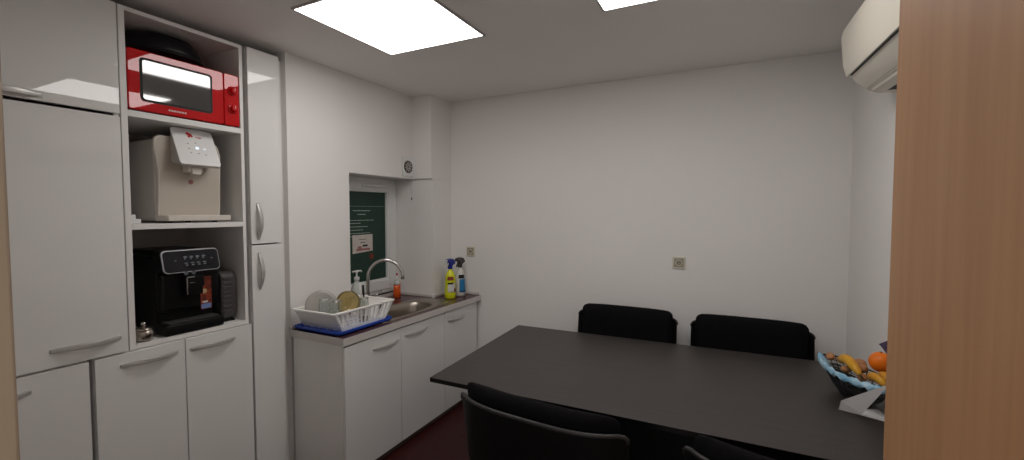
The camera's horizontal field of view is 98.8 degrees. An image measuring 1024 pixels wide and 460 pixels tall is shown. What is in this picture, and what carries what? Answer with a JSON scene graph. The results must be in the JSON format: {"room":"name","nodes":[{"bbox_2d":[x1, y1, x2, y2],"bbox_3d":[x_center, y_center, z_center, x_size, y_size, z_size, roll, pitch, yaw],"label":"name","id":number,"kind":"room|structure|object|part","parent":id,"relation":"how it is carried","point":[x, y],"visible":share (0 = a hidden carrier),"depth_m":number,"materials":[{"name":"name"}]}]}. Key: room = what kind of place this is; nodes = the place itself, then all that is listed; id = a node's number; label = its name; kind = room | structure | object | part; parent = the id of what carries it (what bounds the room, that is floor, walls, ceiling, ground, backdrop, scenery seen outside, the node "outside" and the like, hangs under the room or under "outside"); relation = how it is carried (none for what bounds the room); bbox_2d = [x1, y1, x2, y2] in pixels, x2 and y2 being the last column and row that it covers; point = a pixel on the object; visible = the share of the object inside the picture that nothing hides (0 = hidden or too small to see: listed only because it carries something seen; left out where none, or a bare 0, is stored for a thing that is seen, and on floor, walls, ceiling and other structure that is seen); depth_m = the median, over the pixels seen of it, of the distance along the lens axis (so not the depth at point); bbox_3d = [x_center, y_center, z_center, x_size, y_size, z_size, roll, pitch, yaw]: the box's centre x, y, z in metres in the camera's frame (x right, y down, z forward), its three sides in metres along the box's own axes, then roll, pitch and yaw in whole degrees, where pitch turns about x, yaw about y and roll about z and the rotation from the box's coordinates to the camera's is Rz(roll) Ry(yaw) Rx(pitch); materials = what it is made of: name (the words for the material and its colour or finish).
{"room":"office kitchen","nodes":[
{"label":"office kitchen","id":0,"kind":"room"},
{"bbox_2d":[273,52,450,459],"bbox_3d":[-1.686,0.205,2.675,0.940,2.556,3.257,1,3,26],"label":"wall","id":1,"kind":"structure","parent":0,"point":[337,125],"depth_m":3.06,"materials":[{"name":"paint"}]},
{"bbox_2d":[278,61,288,459],"bbox_3d":[-1.440,0.229,2.704,0.055,2.505,0.048,1,3,26],"label":"trim","id":2,"kind":"structure","parent":1,"relation":"attached to","point":[282,242],"depth_m":2.71,"materials":[{"name":"white laminate"}]},
{"bbox_2d":[349,176,396,295],"bbox_3d":[-1.178,0.059,3.532,0.099,0.961,0.716,1,3,26],"label":"window","id":3,"kind":"structure","parent":1,"relation":"in","point":[362,184],"depth_m":3.75,"materials":[{"name":"white plastic"}]},
{"bbox_2d":[349,191,385,283],"bbox_3d":[-1.193,0.054,3.539,0.003,0.723,0.484,1,3,26],"label":"poster","id":4,"kind":"object","parent":3,"relation":"attached to","point":[367,209],"visible":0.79,"depth_m":3.58,"materials":[{"name":"green paper"}]},
{"bbox_2d":[352,234,372,253],"bbox_3d":[-1.198,0.111,3.525,0.002,0.148,0.215,1,3,26],"label":"picture card","id":5,"kind":"object","parent":4,"relation":"attached to","point":[360,243],"visible":1,"depth_m":3.52,"materials":[{"name":"paper"}]},
{"bbox_2d":[356,246,369,250],"bbox_3d":[-1.196,0.147,3.531,0.001,0.036,0.145,1,3,26],"label":"print","id":6,"kind":"object","parent":5,"relation":"attached to","point":[358,248],"depth_m":3.53},
{"bbox_3d":[-1.113,-0.358,3.572,0.035,0.035,0.260,1,3,26],"label":"handle","id":7,"kind":"part","parent":3,"relation":"part of","materials":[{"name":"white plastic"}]},
{"bbox_2d":[402,156,413,199],"bbox_3d":[-0.863,-0.430,3.649,0.019,0.358,0.137,1,3,26],"label":"wall fan","id":8,"kind":"object","parent":1,"relation":"attached to","point":[407,162],"visible":1,"depth_m":3.64,"materials":[{"name":"white plastic"}]},
{"bbox_2d":[404,161,412,172],"bbox_3d":[-0.860,-0.524,3.642,0.004,0.104,0.104,1,3,26],"label":"grille","id":9,"kind":"object","parent":8,"relation":"attached to","point":[408,165],"depth_m":3.64,"materials":[{"name":"plastic"}]},
{"bbox_2d":[381,402,468,459],"bbox_3d":[-0.638,1.589,1.398,3.907,0.100,5.010,1,3,26],"label":"floor","id":10,"kind":"structure","parent":0,"point":[445,438],"depth_m":3.03,"materials":[{"name":"red carpet"}]},
{"bbox_2d":[16,360,92,459],"bbox_3d":[-2.127,1.038,1.800,0.633,0.966,0.436,1,3,26],"label":"base cabinet","id":11,"kind":"object","parent":10,"relation":"on","point":[54,405],"visible":0.73,"depth_m":1.76,"materials":[{"name":"white laminate"}]},
{"bbox_3d":[-1.895,0.630,1.588,0.044,0.025,0.227,1,3,26],"label":"handle","id":12,"kind":"part","parent":11,"relation":"part of","materials":[{"name":"silver metal"}]},
{"bbox_2d":[0,0,128,375],"bbox_3d":[-2.097,-0.218,1.807,0.633,1.535,0.576,1,3,26],"label":"pantry cabinet","id":13,"kind":"object","parent":11,"relation":"on","point":[59,58],"visible":1,"depth_m":1.77,"materials":[{"name":"white laminate"}]},
{"bbox_3d":[-1.864,-0.518,1.601,0.044,0.025,0.227,1,3,26],"label":"handle","id":14,"kind":"part","parent":13,"relation":"part of","materials":[{"name":"silver metal"}]},
{"bbox_3d":[-1.857,-0.739,1.664,0.020,0.478,0.571,1,3,26],"label":"door","id":15,"kind":"part","parent":13,"relation":"part of","materials":[{"name":"white paint"}]},
{"bbox_3d":[-1.768,0.479,1.836,0.044,0.025,0.227,1,3,26],"label":"handle","id":16,"kind":"part","parent":13,"relation":"part of","materials":[{"name":"silver metal"}]},
{"bbox_2d":[87,323,254,459],"bbox_3d":[-1.870,1.016,2.315,0.633,0.966,0.683,1,3,26],"label":"base cabinet","id":17,"kind":"object","parent":10,"relation":"on","point":[188,398],"visible":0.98,"depth_m":2.15,"materials":[{"name":"white laminate"}]},
{"bbox_3d":[-1.705,0.987,2.042,0.020,0.878,0.343,1,3,26],"label":"door","id":18,"kind":"part","parent":17,"relation":"part of","materials":[{"name":"white paint"}]},
{"bbox_3d":[-1.670,0.600,2.038,0.044,0.025,0.227,1,3,26],"label":"handle","id":19,"kind":"part","parent":17,"relation":"part of","materials":[{"name":"silver metal"}]},
{"bbox_2d":[116,3,248,349],"bbox_3d":[-1.866,-0.240,2.327,0.581,1.539,0.547,1,3,26],"label":"open shelf unit","id":20,"kind":"object","parent":17,"relation":"on","point":[228,237],"visible":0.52,"depth_m":2.41,"materials":[{"name":"white laminate"}]},
{"bbox_2d":[131,215,140,223],"bbox_3d":[-1.761,-0.059,2.030,0.070,0.060,0.045,1,3,26],"label":"plug adapter","id":21,"kind":"object","parent":20,"relation":"on","point":[133,217],"visible":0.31,"depth_m":2.02,"materials":[{"name":"white plastic"}]},
{"bbox_2d":[136,322,154,341],"bbox_3d":[-1.733,0.476,2.066,0.082,0.089,0.082,1,3,26],"label":"sugar bowl","id":22,"kind":"object","parent":20,"relation":"on","point":[144,333],"visible":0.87,"depth_m":2.04,"materials":[{"name":"silver metal"}]},
{"bbox_3d":[-1.733,0.460,2.065,0.078,0.017,0.078,1,3,26],"label":"lid","id":23,"kind":"part","parent":22,"relation":"part of","materials":[{"name":"silver metal"}]},
{"bbox_3d":[-2.119,-0.246,2.456,0.012,1.497,0.505,1,3,26],"label":"panel","id":24,"kind":"part","parent":20,"relation":"part of","materials":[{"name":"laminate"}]},
{"bbox_2d":[133,246,223,336],"bbox_3d":[-1.804,0.300,2.329,0.460,0.415,0.279,1,3,26],"label":"coffee machine","id":25,"kind":"object","parent":20,"relation":"on","point":[176,288],"visible":0.99,"depth_m":2.21,"materials":[{"name":"black plastic"}]},
{"bbox_3d":[-1.865,0.111,2.356,0.280,0.028,0.240,1,3,26],"label":"bean lid","id":26,"kind":"part","parent":25,"relation":"part of","materials":[{"name":"black plastic"}]},
{"bbox_3d":[-1.664,0.306,2.264,0.050,0.190,0.270,1,3,26],"label":"panel","id":27,"kind":"part","parent":25,"relation":"part of","materials":[{"name":"black plastic"}]},
{"bbox_2d":[155,313,223,336],"bbox_3d":[-1.649,0.482,2.256,0.110,0.058,0.270,1,3,26],"label":"drip tray","id":28,"kind":"object","parent":25,"relation":"on","point":[188,322],"depth_m":2.21,"materials":[{"name":"grey plastic"}]},
{"bbox_3d":[-1.619,0.153,2.221,0.030,0.102,0.252,1,3,26],"label":"control panel","id":29,"kind":"part","parent":25,"relation":"part of","materials":[{"name":"black plastic"}]},
{"bbox_3d":[-1.616,0.279,2.209,0.002,0.089,0.038,1,3,26],"label":"spout trim","id":30,"kind":"part","parent":25,"relation":"part of","materials":[{"name":"silver metal"}]},
{"bbox_3d":[-1.638,0.279,2.240,0.066,0.094,0.078,1,3,26],"label":"spout frame","id":31,"kind":"part","parent":25,"relation":"part of","materials":[{"name":"black plastic"}]},
{"bbox_3d":[-1.640,0.248,2.250,0.073,0.087,0.090,1,3,26],"label":"coffee spout","id":32,"kind":"part","parent":25,"relation":"part of","materials":[{"name":"black plastic"}]},
{"bbox_2d":[129,126,230,222],"bbox_3d":[-1.786,-0.282,2.331,0.469,0.480,0.310,1,3,26],"label":"water dispenser","id":33,"kind":"object","parent":20,"relation":"on","point":[176,176],"visible":1,"depth_m":2.22,"materials":[{"name":"white plastic"}]},
{"bbox_2d":[156,215,230,220],"bbox_3d":[-1.636,-0.063,2.265,0.115,0.028,0.295,1,3,26],"label":"drip tray","id":34,"kind":"object","parent":33,"relation":"on","point":[158,217],"depth_m":2.20,"materials":[{"name":"beige plastic"}]},
{"bbox_3d":[-1.616,-0.423,2.246,0.094,0.190,0.193,1,3,26],"label":"touch panel","id":35,"kind":"part","parent":33,"relation":"part of","materials":[{"name":"white plastic"}]},
{"bbox_2d":[125,47,238,126],"bbox_3d":[-1.771,-0.693,2.265,0.420,0.282,0.498,1,3,26],"label":"microwave oven","id":36,"kind":"object","parent":20,"relation":"on","point":[156,84],"visible":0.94,"depth_m":2.15,"materials":[{"name":"red metal"}]},
{"bbox_2d":[125,30,203,66],"bbox_3d":[-1.811,-0.907,2.231,0.346,0.147,0.413,1,3,26],"label":"pan","id":37,"kind":"object","parent":36,"relation":"on","point":[151,42],"visible":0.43,"depth_m":2.13,"materials":[{"name":"black metal"}]},
{"bbox_3d":[-1.524,-0.701,2.376,0.022,0.273,0.080,1,3,26],"label":"control panel","id":38,"kind":"part","parent":36,"relation":"part of","materials":[{"name":"red plastic"}]},
{"bbox_3d":[-1.501,-0.750,2.366,0.027,0.052,0.052,1,3,26],"label":"knob","id":39,"kind":"part","parent":36,"relation":"part of","materials":[{"name":"red plastic"}]},
{"bbox_3d":[-1.501,-0.655,2.370,0.027,0.052,0.052,1,3,26],"label":"knob","id":40,"kind":"part","parent":36,"relation":"part of","materials":[{"name":"red plastic"}]},
{"bbox_3d":[-1.859,-0.540,2.314,0.569,0.028,0.505,1,3,26],"label":"shelf","id":41,"kind":"part","parent":20,"relation":"part of","materials":[{"name":"white laminate"}]},
{"bbox_3d":[-1.859,-0.029,2.336,0.569,0.026,0.505,1,3,26],"label":"shelf","id":42,"kind":"part","parent":20,"relation":"part of","materials":[{"name":"white laminate"}]},
{"bbox_3d":[-1.859,0.519,2.359,0.569,0.020,0.505,1,3,26],"label":"shelf","id":43,"kind":"part","parent":20,"relation":"part of","materials":[{"name":"white laminate"}]},
{"bbox_2d":[214,270,235,321],"bbox_3d":[-1.697,0.366,2.493,0.309,0.274,0.080,1,3,26],"label":"toaster","id":44,"kind":"object","parent":20,"relation":"on","point":[226,306],"visible":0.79,"depth_m":2.42,"materials":[{"name":"grey plastic"}]},
{"bbox_3d":[-1.546,0.592,2.287,0.044,0.025,0.223,1,3,26],"label":"handle","id":45,"kind":"part","parent":17,"relation":"part of","materials":[{"name":"silver metal"}]},
{"bbox_3d":[-1.552,0.974,2.349,0.020,0.878,0.334,1,3,26],"label":"door","id":46,"kind":"part","parent":17,"relation":"part of","materials":[{"name":"white paint"}]},
{"bbox_2d":[242,46,286,459],"bbox_3d":[-1.670,0.229,2.682,0.633,2.507,0.192,1,3,26],"label":"tall cabinet","id":47,"kind":"object","parent":10,"relation":"on","point":[260,70],"visible":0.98,"depth_m":2.54,"materials":[{"name":"white laminate"}]},
{"bbox_3d":[-1.431,-0.048,2.491,0.044,0.210,0.025,1,3,26],"label":"handle","id":48,"kind":"part","parent":47,"relation":"part of","materials":[{"name":"silver metal"}]},
{"bbox_3d":[-1.430,0.234,2.505,0.044,0.212,0.025,1,3,26],"label":"handle","id":49,"kind":"part","parent":47,"relation":"part of","materials":[{"name":"silver metal"}]},
{"bbox_3d":[-1.430,-0.470,2.533,0.020,1.094,0.190,1,3,26],"label":"door","id":50,"kind":"part","parent":47,"relation":"part of","materials":[{"name":"white paint"}]},
{"bbox_3d":[-1.430,0.743,2.584,0.020,1.319,0.190,1,3,26],"label":"door","id":51,"kind":"part","parent":47,"relation":"part of","materials":[{"name":"white paint"}]},
{"bbox_2d":[293,328,401,459],"bbox_3d":[-1.024,1.063,2.818,0.470,0.830,0.478,1,3,26],"label":"base cabinet","id":52,"kind":"object","parent":10,"relation":"on","point":[348,398],"visible":0.98,"depth_m":2.65,"materials":[{"name":"white laminate"}]},
{"bbox_3d":[-0.857,1.048,2.734,0.020,0.770,0.474,1,3,26],"label":"door","id":53,"kind":"part","parent":52,"relation":"part of","materials":[{"name":"white paint"}]},
{"bbox_3d":[-0.791,0.734,2.795,0.044,0.025,0.227,1,3,26],"label":"handle","id":54,"kind":"part","parent":52,"relation":"part of","materials":[{"name":"silver metal"}]},
{"bbox_2d":[399,313,444,446],"bbox_3d":[-0.805,1.050,3.256,0.470,0.818,0.497,1,3,26],"label":"base cabinet","id":55,"kind":"object","parent":10,"relation":"on","point":[423,341],"visible":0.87,"depth_m":3.13,"materials":[{"name":"white laminate"}]},
{"bbox_3d":[-0.655,0.710,3.065,0.044,0.025,0.240,1,3,26],"label":"handle","id":56,"kind":"part","parent":55,"relation":"part of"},
{"bbox_2d":[442,302,476,415],"bbox_3d":[-0.513,1.027,3.657,0.305,0.830,0.478,1,3,26],"label":"base cabinet","id":57,"kind":"object","parent":10,"relation":"on","point":[460,324],"visible":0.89,"depth_m":3.55,"materials":[{"name":"white laminate"}]},
{"bbox_2d":[289,291,480,346],"bbox_3d":[-0.909,0.589,3.293,0.694,0.079,1.484,1,3,26],"label":"countertop","id":58,"kind":"structure","parent":57,"relation":"on","point":[470,297],"depth_m":2.91,"materials":[{"name":"brown laminate"}]},
{"bbox_2d":[294,315,391,335],"bbox_3d":[-1.067,0.591,2.807,0.404,0.022,0.454,1,3,26],"label":"drip tray","id":59,"kind":"object","parent":58,"relation":"on","point":[300,325],"visible":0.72,"depth_m":2.66,"materials":[{"name":"blue plastic"}]},
{"bbox_2d":[292,295,394,331],"bbox_3d":[-1.067,0.533,2.825,0.370,0.126,0.518,1,3,26],"label":"dish rack","id":60,"kind":"object","parent":59,"relation":"on","point":[307,317],"visible":0.8,"depth_m":2.69,"materials":[{"name":"white plastic"}]},
{"bbox_3d":[-1.165,0.542,2.637,0.353,0.109,0.070,1,3,26],"label":"panel","id":61,"kind":"part","parent":60,"relation":"part of","materials":[{"name":"white plastic"}]},
{"bbox_2d":[305,290,336,311],"bbox_3d":[-1.209,0.480,2.787,0.196,0.194,0.042,-1,3,-25],"label":"plate","id":62,"kind":"object","parent":60,"relation":"in","point":[312,302],"visible":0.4,"depth_m":2.78,"materials":[{"name":"white ceramic"}]},
{"bbox_2d":[319,298,329,312],"bbox_3d":[-1.170,0.507,2.736,0.072,0.162,0.072,1,3,26],"label":"drinking glass","id":63,"kind":"object","parent":60,"relation":"in","point":[324,303],"visible":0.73,"depth_m":2.71,"materials":[{"name":"clear glass"}]},
{"bbox_2d":[330,299,341,324],"bbox_3d":[-1.087,0.510,2.712,0.072,0.158,0.072,1,3,26],"label":"drinking glass","id":64,"kind":"object","parent":60,"relation":"in","point":[335,304],"visible":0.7,"depth_m":2.69,"materials":[{"name":"clear glass"}]},
{"bbox_2d":[337,291,358,313],"bbox_3d":[-1.094,0.480,2.928,0.152,0.149,0.046,-1,3,-27],"label":"plate","id":65,"kind":"object","parent":60,"relation":"in","point":[349,299],"visible":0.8,"depth_m":2.94,"materials":[{"name":"yellow ceramic"}]},
{"bbox_2d":[359,283,361,296],"bbox_3d":[-1.042,0.470,3.032,0.014,0.201,0.099,-1,3,-30],"label":"knife","id":66,"kind":"object","parent":60,"relation":"in","point":[360,290],"visible":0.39,"depth_m":3.04,"materials":[{"name":"silver metal"}]},
{"bbox_2d":[359,297,368,317],"bbox_3d":[-0.983,0.515,2.917,0.068,0.132,0.068,1,3,26],"label":"drinking glass","id":67,"kind":"object","parent":60,"relation":"in","point":[363,301],"visible":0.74,"depth_m":2.89,"materials":[{"name":"clear glass"}]},
{"bbox_3d":[-0.976,0.526,3.017,0.353,0.109,0.068,1,3,26],"label":"panel","id":68,"kind":"part","parent":60,"relation":"part of","materials":[{"name":"white plastic"}]},
{"bbox_2d":[351,270,362,294],"bbox_3d":[-1.152,0.442,3.263,0.071,0.288,0.104,1,3,26],"label":"soap dispenser","id":69,"kind":"object","parent":58,"relation":"on","point":[355,288],"visible":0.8,"depth_m":3.24,"materials":[{"name":"white plastic"}]},
{"bbox_2d":[351,280,362,294],"bbox_3d":[-1.153,0.479,3.264,0.071,0.215,0.102,1,3,26],"label":"bottle","id":70,"kind":"object","parent":69,"relation":"on","point":[355,288],"depth_m":3.23,"materials":[{"name":"white plastic"}]},
{"bbox_2d":[366,258,403,296],"bbox_3d":[-0.964,0.398,3.318,0.293,0.373,0.080,-1,3,-16],"label":"faucet","id":71,"kind":"object","parent":58,"relation":"on","point":[394,262],"visible":0.66,"depth_m":3.27,"materials":[{"name":"silver metal"}]},
{"bbox_2d":[393,273,400,297],"bbox_3d":[-0.967,0.465,3.691,0.056,0.206,0.074,1,3,26],"label":"dish soap bottle","id":72,"kind":"object","parent":58,"relation":"on","point":[397,284],"visible":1,"depth_m":3.67,"materials":[{"name":"orange plastic"}]},
{"bbox_2d":[383,298,449,322],"bbox_3d":[-0.803,0.668,3.259,0.345,0.170,0.820,1,3,26],"label":"sink","id":73,"kind":"object","parent":58,"relation":"in","point":[400,310],"visible":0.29,"depth_m":3.45,"materials":[{"name":"silver metal"}]},
{"bbox_2d":[445,258,455,298],"bbox_3d":[-0.516,0.403,3.663,0.096,0.332,0.107,-1,2,-12],"label":"spray bottle","id":74,"kind":"object","parent":58,"relation":"on","point":[450,281],"visible":1,"depth_m":3.63,"materials":[{"name":"yellow plastic"}]},
{"bbox_3d":[-0.499,0.478,3.629,0.069,0.074,0.017,-1,3,-29],"label":"label text panel","id":75,"kind":"part","parent":74,"relation":"part of","materials":[{"name":"white paper"}]},
{"bbox_2d":[455,257,465,296],"bbox_3d":[-0.447,0.399,3.765,0.093,0.332,0.116,1,3,26],"label":"spray bottle","id":76,"kind":"object","parent":58,"relation":"on","point":[459,275],"visible":0.94,"depth_m":3.73,"materials":[{"name":"grey plastic"}]},
{"bbox_3d":[-0.433,0.706,3.512,0.044,0.025,0.229,1,3,26],"label":"handle","id":77,"kind":"part","parent":57,"relation":"part of","materials":[{"name":"silver metal"}]},
{"bbox_2d":[461,382,629,459],"bbox_3d":[0.198,1.061,1.810,0.697,0.916,0.613,1,3,31],"label":"chair","id":78,"kind":"object","parent":10,"relation":"on","point":[499,425],"visible":1,"depth_m":1.54,"materials":[{"name":"black plastic"}]},
{"bbox_2d":[467,382,620,434],"bbox_3d":[0.100,0.819,1.639,0.628,0.418,0.190,1,3,31],"label":"cushion","id":79,"kind":"object","parent":78,"relation":"on","point":[480,421],"depth_m":1.56,"materials":[{"name":"black fabric"}]},
{"bbox_2d":[578,303,677,343],"bbox_3d":[0.711,1.013,2.930,0.697,0.916,0.613,1,3,26],"label":"chair","id":80,"kind":"object","parent":10,"relation":"on","point":[640,323],"visible":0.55,"depth_m":3.05,"materials":[{"name":"black fabric"}]},
{"bbox_2d":[430,325,883,459],"bbox_3d":[0.708,1.125,2.371,2.019,0.745,1.191,1,3,26],"label":"conference table","id":81,"kind":"object","parent":10,"relation":"on","point":[661,395],"visible":0.78,"depth_m":2.15,"materials":[{"name":"black laminate"}]},
{"bbox_3d":[0.803,1.063,2.356,1.321,0.469,0.021,1,3,26],"label":"modesty panel","id":82,"kind":"part","parent":81,"relation":"part of","materials":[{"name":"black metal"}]},
{"bbox_2d":[823,354,884,405],"bbox_3d":[1.561,0.700,1.996,0.184,0.134,0.452,0,2,8],"label":"fruit basket","id":83,"kind":"object","parent":81,"relation":"on","point":[846,389],"visible":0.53,"depth_m":2.00,"materials":[{"name":"black metal"}]},
{"bbox_2d":[826,353,834,359],"bbox_3d":[1.578,0.627,2.175,0.040,0.034,0.046,1,3,26],"label":"walnut","id":84,"kind":"object","parent":83,"relation":"in","point":[830,356],"visible":1,"depth_m":2.16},
{"bbox_2d":[841,365,850,372],"bbox_3d":[1.541,0.643,2.026,0.038,0.032,0.044,1,3,26],"label":"walnut","id":85,"kind":"object","parent":83,"relation":"in","point":[844,368],"visible":0.93,"depth_m":2.01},
{"bbox_2d":[838,354,863,378],"bbox_3d":[1.530,0.605,1.993,0.043,0.066,0.226,1,3,19],"label":"banana","id":86,"kind":"object","parent":83,"relation":"in","point":[846,359],"visible":1,"depth_m":1.95,"materials":[{"name":"yellow food"}]},
{"bbox_2d":[818,352,885,394],"bbox_3d":[1.504,0.647,1.992,0.081,0.057,0.460,0,2,4],"label":"plastic bag","id":87,"kind":"object","parent":83,"relation":"in","point":[822,360],"visible":0.89,"depth_m":1.94,"materials":[{"name":"blue plastic"}]},
{"bbox_2d":[855,359,866,365],"bbox_3d":[1.622,0.625,2.047,0.054,0.046,0.062,1,3,26],"label":"walnut","id":88,"kind":"object","parent":83,"relation":"in","point":[859,361],"visible":0.36,"depth_m":2.03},
{"bbox_2d":[857,373,867,380],"bbox_3d":[1.532,0.644,1.919,0.038,0.032,0.044,1,3,26],"label":"walnut","id":89,"kind":"object","parent":83,"relation":"in","point":[863,374],"visible":0.77,"depth_m":1.91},
{"bbox_2d":[859,364,867,372],"bbox_3d":[1.563,0.618,1.958,0.042,0.036,0.048,1,3,26],"label":"walnut","id":90,"kind":"object","parent":83,"relation":"in","point":[864,368],"visible":0.65,"depth_m":1.94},
{"bbox_2d":[867,372,885,385],"bbox_3d":[1.504,0.615,1.811,0.033,0.044,0.113,0,2,10],"label":"banana","id":91,"kind":"object","parent":83,"relation":"in","point":[877,378],"visible":0.86,"depth_m":1.80,"materials":[{"name":"yellow food"}]},
{"bbox_2d":[868,352,886,371],"bbox_3d":[1.600,0.572,1.904,0.086,0.088,0.086,1,3,26],"label":"orange","id":92,"kind":"object","parent":83,"relation":"on","point":[877,361],"visible":0.7,"depth_m":1.89,"materials":[{"name":"orange food"}]},
{"bbox_2d":[878,371,885,381],"bbox_3d":[1.554,0.616,1.830,0.034,0.047,0.084,1,3,15],"label":"banana","id":93,"kind":"object","parent":83,"relation":"in","point":[883,374],"visible":0.21,"depth_m":1.82,"materials":[{"name":"yellow food"}]},
{"bbox_2d":[879,341,886,353],"bbox_3d":[1.546,0.544,1.788,0.014,0.210,0.088,-1,3,-20],"label":"packet","id":94,"kind":"object","parent":83,"relation":"in","point":[883,345],"visible":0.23,"depth_m":1.80,"materials":[{"name":"purple plastic"}]},
{"bbox_2d":[839,385,885,420],"bbox_3d":[1.487,0.687,1.806,0.172,0.176,0.159,0,2,1],"label":"folded paper","id":95,"kind":"object","parent":81,"relation":"on","point":[858,404],"visible":0.85,"depth_m":1.82,"materials":[{"name":"white paper"}]},
{"bbox_2d":[682,434,774,459],"bbox_3d":[0.941,1.080,1.351,0.697,0.916,0.613,2,3,38],"label":"chair","id":96,"kind":"object","parent":10,"relation":"on","point":[705,447],"visible":1,"depth_m":1.28,"materials":[{"name":"black metal"}]},
{"bbox_2d":[690,314,815,360],"bbox_3d":[1.403,1.027,2.596,0.697,0.916,0.613,1,3,26],"label":"chair","id":97,"kind":"object","parent":10,"relation":"on","point":[724,332],"visible":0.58,"depth_m":2.72,"materials":[{"name":"black fabric"}]},
{"bbox_2d":[110,0,864,101],"bbox_3d":[-0.638,-1.065,1.285,3.907,0.100,5.010,1,3,26],"label":"ceiling","id":98,"kind":"structure","parent":0,"point":[526,45],"depth_m":2.41,"materials":[{"name":"paint"}]},
{"bbox_2d":[291,0,484,54],"bbox_3d":[-0.594,-1.050,2.225,0.663,0.010,0.686,1,3,26],"label":"recessed light","id":99,"kind":"object","parent":98,"relation":"in","point":[392,27],"visible":1,"depth_m":2.21,"materials":[{"name":"white plastic"}]},
{"bbox_2d":[596,0,657,11],"bbox_3d":[0.577,-1.025,1.641,0.663,0.010,0.686,1,3,26],"label":"recessed light","id":100,"kind":"object","parent":98,"relation":"in","point":[605,5],"visible":1,"depth_m":2.01,"materials":[{"name":"white plastic"}]},
{"bbox_2d":[451,50,854,365],"bbox_3d":[0.424,0.169,3.526,3.957,2.556,0.150,1,3,26],"label":"wall","id":101,"kind":"structure","parent":0,"point":[566,199],"depth_m":3.09,"materials":[{"name":"paint"}]},
{"bbox_2d":[466,246,474,256],"bbox_3d":[-0.361,0.187,3.826,0.086,0.086,0.015,1,3,26],"label":"wall socket","id":102,"kind":"object","parent":101,"relation":"attached to","point":[470,251],"visible":1,"depth_m":3.82,"materials":[{"name":"beige plastic"}]},
{"bbox_3d":[-0.363,0.187,3.823,0.062,0.062,0.002,1,3,26],"label":"plate","id":103,"kind":"part","parent":102,"relation":"part of","materials":[{"name":"beige plastic"}]},
{"bbox_2d":[672,256,685,268],"bbox_3d":[1.166,0.229,3.066,0.086,0.086,0.015,1,3,26],"label":"wall socket","id":104,"kind":"object","parent":101,"relation":"attached to","point":[677,262],"visible":1,"depth_m":3.06,"materials":[{"name":"beige plastic"}]},
{"bbox_3d":[1.164,0.229,3.062,0.062,0.062,0.002,1,3,26],"label":"plate","id":105,"kind":"part","parent":104,"relation":"part of","materials":[{"name":"beige plastic"}]},
{"bbox_2d":[845,82,896,414],"bbox_3d":[1.367,0.270,1.154,0.150,2.556,3.257,1,3,26],"label":"wall","id":106,"kind":"structure","parent":0,"point":[874,118],"depth_m":2.25,"materials":[{"name":"paint"}]},
{"bbox_2d":[841,0,899,92],"bbox_3d":[1.362,-0.701,1.515,0.219,0.344,0.874,1,3,26],"label":"air conditioner","id":107,"kind":"object","parent":106,"relation":"attached to","point":[869,42],"visible":0.51,"depth_m":1.62,"materials":[{"name":"white plastic"}]},
{"bbox_3d":[-1.031,0.293,0.611,3.657,2.556,0.149,1,3,26],"label":"wall","id":108,"kind":"structure","parent":0,"visible":0},
{"bbox_2d":[0,56,19,459],"bbox_3d":[-0.101,0.501,0.150,1.044,2.180,0.179,1,3,26],"label":"trim","id":109,"kind":"structure","parent":108,"relation":"attached to","point":[9,426],"depth_m":0.40,"materials":[{"name":"brown wood"}]},
{"bbox_2d":[883,0,1023,459],"bbox_3d":[0.476,0.530,0.429,0.099,2.082,0.838,1,3,26],"label":"door","id":110,"kind":"structure","parent":108,"relation":"in","point":[955,366],"depth_m":0.55,"materials":[{"name":"brown wood"}]}
]}

